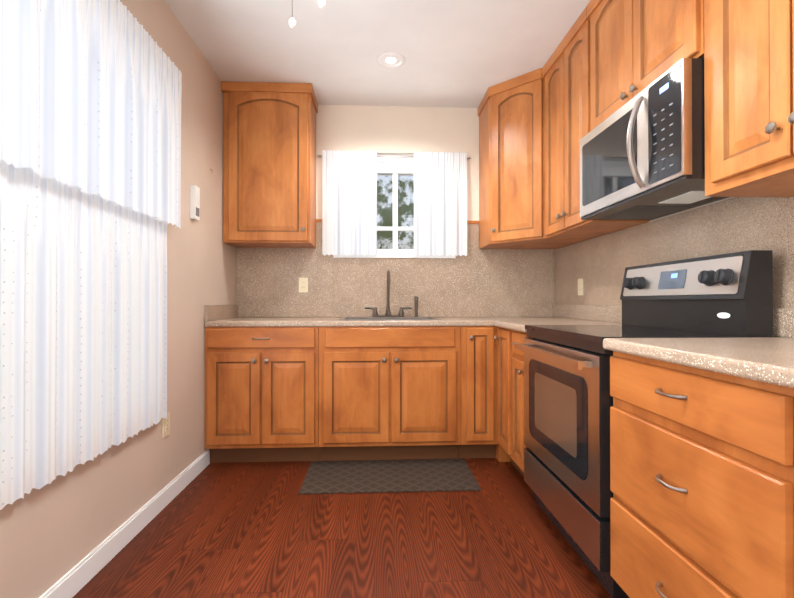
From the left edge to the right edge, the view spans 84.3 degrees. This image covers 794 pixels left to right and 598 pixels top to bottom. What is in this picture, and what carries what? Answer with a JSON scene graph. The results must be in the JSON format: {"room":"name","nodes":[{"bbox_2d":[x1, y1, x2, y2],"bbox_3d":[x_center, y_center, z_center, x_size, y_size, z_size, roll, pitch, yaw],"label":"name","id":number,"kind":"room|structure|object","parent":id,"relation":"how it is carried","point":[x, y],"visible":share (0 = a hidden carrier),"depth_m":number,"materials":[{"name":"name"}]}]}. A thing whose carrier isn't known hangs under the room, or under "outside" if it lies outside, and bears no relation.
{"room":"kitchen","nodes":[
{"label":"kitchen","id":0,"kind":"room"},
{"bbox_2d":[0,0,235,597],"bbox_3d":[-1.169,-0.242,0.746,0.120,2.565,5.480,0,0,-3],"label":"wall","id":1,"kind":"structure","parent":0,"point":[56,530],"depth_m":2.30,"materials":[{"name":"paint"}]},
{"bbox_2d":[0,159,166,509],"bbox_3d":[-1.091,0.055,1.126,0.026,1.065,2.095,0,0,-3],"label":"curtain","id":2,"kind":"object","parent":1,"relation":"attached to","point":[83,327],"visible":0.77,"depth_m":1.49,"materials":[{"name":"fabric"}]},
{"bbox_2d":[39,449,209,597],"bbox_3d":[-1.089,0.991,0.463,0.012,0.095,4.680,0,0,-3],"label":"baseboard","id":3,"kind":"structure","parent":1,"relation":"attached to","point":[77,578],"depth_m":1.82,"materials":[{"name":"white wood"}]},
{"bbox_2d":[162,412,169,437],"bbox_3d":[-1.177,0.644,2.238,0.008,0.115,0.070,0,0,-3],"label":"electrical outlet","id":4,"kind":"object","parent":1,"relation":"attached to","point":[166,428],"visible":0.94,"depth_m":2.23,"materials":[{"name":"beige plastic"}]},
{"bbox_2d":[190,185,199,220],"bbox_3d":[-1.181,-0.561,2.566,0.030,0.194,0.068,0,0,-3],"label":"intercom","id":5,"kind":"object","parent":1,"relation":"attached to","point":[195,202],"visible":1,"depth_m":2.54,"materials":[{"name":"white plastic"}]},
{"bbox_2d":[204,301,239,320],"bbox_3d":[-1.206,0.090,3.028,0.024,0.097,0.595,0,0,-3],"label":"backsplash","id":6,"kind":"structure","parent":1,"relation":"attached to","point":[211,312],"depth_m":2.97,"materials":[{"name":"beige stone"}]},
{"bbox_2d":[73,458,611,597],"bbox_3d":[0.137,1.090,0.801,2.735,0.100,5.480,0,0,-3],"label":"floor","id":7,"kind":"structure","parent":0,"point":[242,530],"depth_m":1.86,"materials":[{"name":"brown wood"}]},
{"bbox_2d":[205,327,319,462],"bbox_3d":[-0.865,0.616,3.042,0.706,0.875,0.670,0,0,-3],"label":"base cabinet","id":8,"kind":"object","parent":7,"relation":"on","point":[261,394],"visible":0.98,"depth_m":2.75,"materials":[{"name":"brown wood"}]},
{"bbox_2d":[319,326,460,460],"bbox_3d":[-0.056,0.616,3.081,0.908,0.875,0.669,0,0,-3],"label":"base cabinet","id":9,"kind":"object","parent":7,"relation":"on","point":[389,393],"visible":0.96,"depth_m":2.79,"materials":[{"name":"brown wood"}]},
{"bbox_2d":[204,317,491,326],"bbox_3d":[0.026,0.159,3.104,2.491,0.038,0.639,0,0,-3],"label":"countertop","id":10,"kind":"structure","parent":9,"relation":"on","point":[240,321],"depth_m":2.79,"materials":[{"name":"beige stone"}]},
{"bbox_2d":[339,317,440,319],"bbox_3d":[-0.056,0.234,3.085,0.670,0.200,0.480,0,0,-3],"label":"sink","id":11,"kind":"object","parent":10,"relation":"in","point":[388,318],"visible":0.23,"depth_m":3.24,"materials":[{"name":"silver metal"}]},
{"bbox_2d":[365,270,418,316],"bbox_3d":[-0.038,-0.039,3.258,0.406,0.348,0.125,0,0,-3],"label":"faucet","id":12,"kind":"object","parent":10,"relation":"on","point":[388,311],"visible":1,"depth_m":3.28,"materials":[{"name":"silver metal"}]},
{"bbox_2d":[299,459,480,493],"bbox_3d":[-0.044,1.047,2.611,0.993,0.007,0.472,0,0,-3],"label":"kitchen mat","id":13,"kind":"object","parent":7,"relation":"on","point":[374,476],"visible":1,"depth_m":2.58,"materials":[{"name":"rubber"}]},
{"bbox_2d":[459,326,498,457],"bbox_3d":[0.522,0.616,3.109,0.246,0.875,0.669,0,0,-3],"label":"base cabinet","id":14,"kind":"object","parent":7,"relation":"on","point":[479,391],"visible":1,"depth_m":2.81,"materials":[{"name":"brown wood"}]},
{"bbox_2d":[492,317,621,332],"bbox_3d":[0.967,0.156,2.545,0.665,0.038,0.568,0,0,-3],"label":"countertop","id":15,"kind":"structure","parent":14,"relation":"on","point":[512,323],"depth_m":2.66,"materials":[{"name":"beige stone"}]},
{"bbox_2d":[496,444,510,461],"bbox_3d":[0.958,0.617,3.157,0.625,0.875,0.616,0,0,-3],"label":"base cabinet","id":16,"kind":"object","parent":7,"relation":"on","point":[502,455],"visible":0.07,"depth_m":2.83,"materials":[{"name":"brown wood"}]},
{"bbox_2d":[494,327,523,476],"bbox_3d":[0.953,0.614,2.695,0.678,0.875,0.298,0,0,-3],"label":"base cabinet","id":17,"kind":"object","parent":7,"relation":"on","point":[503,338],"visible":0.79,"depth_m":2.64,"materials":[{"name":"brown wood"}]},
{"bbox_2d":[511,330,531,472],"bbox_3d":[0.967,0.612,2.403,0.678,0.875,0.282,0,0,-3],"label":"base cabinet","id":18,"kind":"object","parent":7,"relation":"on","point":[518,446],"visible":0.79,"depth_m":2.39,"materials":[{"name":"brown wood"}]},
{"bbox_2d":[515,250,772,597],"bbox_3d":[0.940,0.441,1.869,0.668,1.212,0.764,0,0,-3],"label":"range","id":19,"kind":"object","parent":7,"relation":"on","point":[568,401],"visible":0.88,"depth_m":1.68,"materials":[{"name":"silver metal"}]},
{"bbox_2d":[610,351,793,597],"bbox_3d":[1.027,0.605,1.155,0.680,0.875,0.655,0,0,-3],"label":"base cabinet","id":20,"kind":"object","parent":7,"relation":"on","point":[702,480],"visible":0.96,"depth_m":1.05,"materials":[{"name":"brown wood"}]},
{"bbox_2d":[603,337,793,387],"bbox_3d":[1.037,0.147,1.108,0.665,0.038,0.756,0,0,-3],"label":"countertop","id":21,"kind":"structure","parent":20,"relation":"on","point":[770,360],"depth_m":1.09,"materials":[{"name":"beige stone"}]},
{"bbox_2d":[165,0,589,107],"bbox_3d":[0.137,-1.575,0.817,2.735,0.100,5.480,0,0,-3],"label":"ceiling","id":22,"kind":"structure","parent":0,"point":[461,53],"depth_m":2.59,"materials":[{"name":"paint"}]},
{"bbox_2d":[289,0,324,27],"bbox_3d":[-0.262,-1.082,1.275,0.106,0.590,0.021,0,0,-3],"label":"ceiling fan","id":23,"kind":"object","parent":22,"relation":"hanging from","point":[292,21],"visible":1,"depth_m":1.27,"materials":[{"name":"silver metal"}]},
{"bbox_2d":[376,52,404,67],"bbox_3d":[-0.039,-1.510,2.775,0.184,0.006,0.184,0,0,-3],"label":"recessed light","id":24,"kind":"object","parent":22,"relation":"in","point":[390,60],"visible":1,"depth_m":2.77,"materials":[{"name":"white"}]},
{"bbox_2d":[236,105,554,304],"bbox_3d":[0.008,-0.227,3.486,2.495,2.565,0.120,0,0,-3],"label":"wall","id":25,"kind":"structure","parent":0,"point":[394,130],"depth_m":3.43,"materials":[{"name":"paint"}]},
{"bbox_2d":[221,81,317,247],"bbox_3d":[-0.914,-0.952,3.206,0.621,1.113,0.354,0,0,-3],"label":"upper cabinet","id":26,"kind":"object","parent":25,"relation":"attached to","point":[269,164],"visible":1,"depth_m":3.06,"materials":[{"name":"brown wood"}]},
{"bbox_2d":[236,219,551,316],"bbox_3d":[-0.019,-0.238,3.406,2.430,0.757,0.033,0,0,-3],"label":"backsplash","id":27,"kind":"structure","parent":25,"relation":"attached to","point":[476,281],"depth_m":3.41,"materials":[{"name":"beige stone"}]},
{"bbox_2d":[299,278,307,292],"bbox_3d":[-0.721,-0.108,3.377,0.070,0.115,0.008,0,0,-3],"label":"electrical outlet","id":28,"kind":"object","parent":27,"relation":"attached to","point":[303,285],"visible":1,"depth_m":3.38,"materials":[{"name":"beige plastic"}]},
{"bbox_2d":[318,154,470,159],"bbox_3d":[-0.016,-1.106,3.415,1.196,0.024,0.029,0,0,-3],"label":"curtain rod","id":29,"kind":"object","parent":25,"relation":"attached to","point":[320,156],"visible":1,"depth_m":3.41,"materials":[{"name":"silver metal"}]},
{"bbox_2d":[322,150,376,255],"bbox_3d":[-0.363,-0.735,3.365,0.418,0.809,0.023,0,0,-3],"label":"curtain","id":30,"kind":"object","parent":29,"relation":"hanging from","point":[349,202],"visible":0.98,"depth_m":3.37,"materials":[{"name":"fabric"}]},
{"bbox_2d":[414,152,466,255],"bbox_3d":[0.337,-0.735,3.402,0.416,0.809,0.021,0,0,-3],"label":"curtain","id":31,"kind":"object","parent":29,"relation":"hanging from","point":[440,203],"visible":1,"depth_m":3.40,"materials":[{"name":"fabric"}]},
{"bbox_2d":[334,154,455,257],"bbox_3d":[-0.019,-0.732,3.469,0.950,0.824,0.118,0,0,-3],"label":"window","id":32,"kind":"structure","parent":25,"relation":"in","point":[395,167],"depth_m":3.46,"materials":[{"name":"white wood"}]},
{"bbox_2d":[478,68,591,248],"bbox_3d":[0.960,-0.952,3.169,0.620,1.113,0.610,0,0,-3],"label":"upper cabinet","id":33,"kind":"object","parent":25,"relation":"attached to","point":[511,113],"visible":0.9,"depth_m":3.02,"materials":[{"name":"brown wood"}]},
{"bbox_2d":[561,197,792,336],"bbox_3d":[1.443,-0.242,0.872,0.120,2.565,5.480,0,0,-3],"label":"wall","id":34,"kind":"structure","parent":0,"point":[685,211],"depth_m":1.99,"materials":[{"name":"paint"}]},
{"bbox_2d":[542,7,648,237],"bbox_3d":[1.122,-0.956,2.572,0.354,1.113,0.598,0,0,-3],"label":"upper cabinet","id":35,"kind":"object","parent":34,"relation":"attached to","point":[566,71],"visible":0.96,"depth_m":2.52,"materials":[{"name":"brown wood"}]},
{"bbox_2d":[587,0,703,130],"bbox_3d":[1.155,-1.177,1.889,0.354,0.678,0.764,0,0,-3],"label":"upper cabinet","id":36,"kind":"object","parent":34,"relation":"attached to","point":[637,47],"visible":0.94,"depth_m":1.86,"materials":[{"name":"brown wood"}]},
{"bbox_2d":[580,58,728,220],"bbox_3d":[1.113,-0.614,1.884,0.437,0.415,0.762,0,0,-3],"label":"microwave","id":37,"kind":"object","parent":36,"relation":"attached to","point":[642,155],"visible":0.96,"depth_m":1.71,"materials":[{"name":"silver metal"}]},
{"bbox_2d":[552,197,793,337],"bbox_3d":[1.305,-0.133,2.116,0.031,0.533,2.738,0,0,-3],"label":"backsplash","id":38,"kind":"structure","parent":34,"relation":"attached to","point":[736,224],"depth_m":2.05,"materials":[{"name":"beige stone"}]},
{"bbox_2d":[578,279,582,294],"bbox_3d":[1.266,-0.083,3.029,0.008,0.115,0.070,0,0,-3],"label":"electrical outlet","id":39,"kind":"object","parent":38,"relation":"attached to","point":[580,286],"visible":1,"depth_m":3.02,"materials":[{"name":"beige plastic"}]},
{"bbox_2d":[704,0,793,197],"bbox_3d":[1.189,-0.935,1.183,0.354,1.170,0.640,0,0,-3],"label":"upper cabinet","id":40,"kind":"object","parent":34,"relation":"attached to","point":[749,89],"visible":1,"depth_m":1.31,"materials":[{"name":"brown wood"}]},
{"bbox_3d":[-1.097,-1.122,1.171,0.062,0.028,2.250,0,0,-3],"label":"curtain rod","id":41,"kind":"object","parent":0,"visible":0},
{"bbox_2d":[0,0,181,228],"bbox_3d":[-1.051,-0.762,1.165,0.042,0.800,2.160,0,0,-3],"label":"curtain valance","id":42,"kind":"object","parent":41,"relation":"hanging from","point":[90,96],"visible":1,"depth_m":1.54,"materials":[{"name":"fabric"}]},
{"label":"outside","id":43,"kind":"structure","parent":0,"visible":0},
{"bbox_2d":[377,175,413,248],"bbox_3d":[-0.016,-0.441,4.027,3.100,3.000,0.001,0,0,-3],"label":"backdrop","id":44,"kind":"structure","parent":43,"point":[404,197],"depth_m":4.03,"materials":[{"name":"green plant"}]}
]}

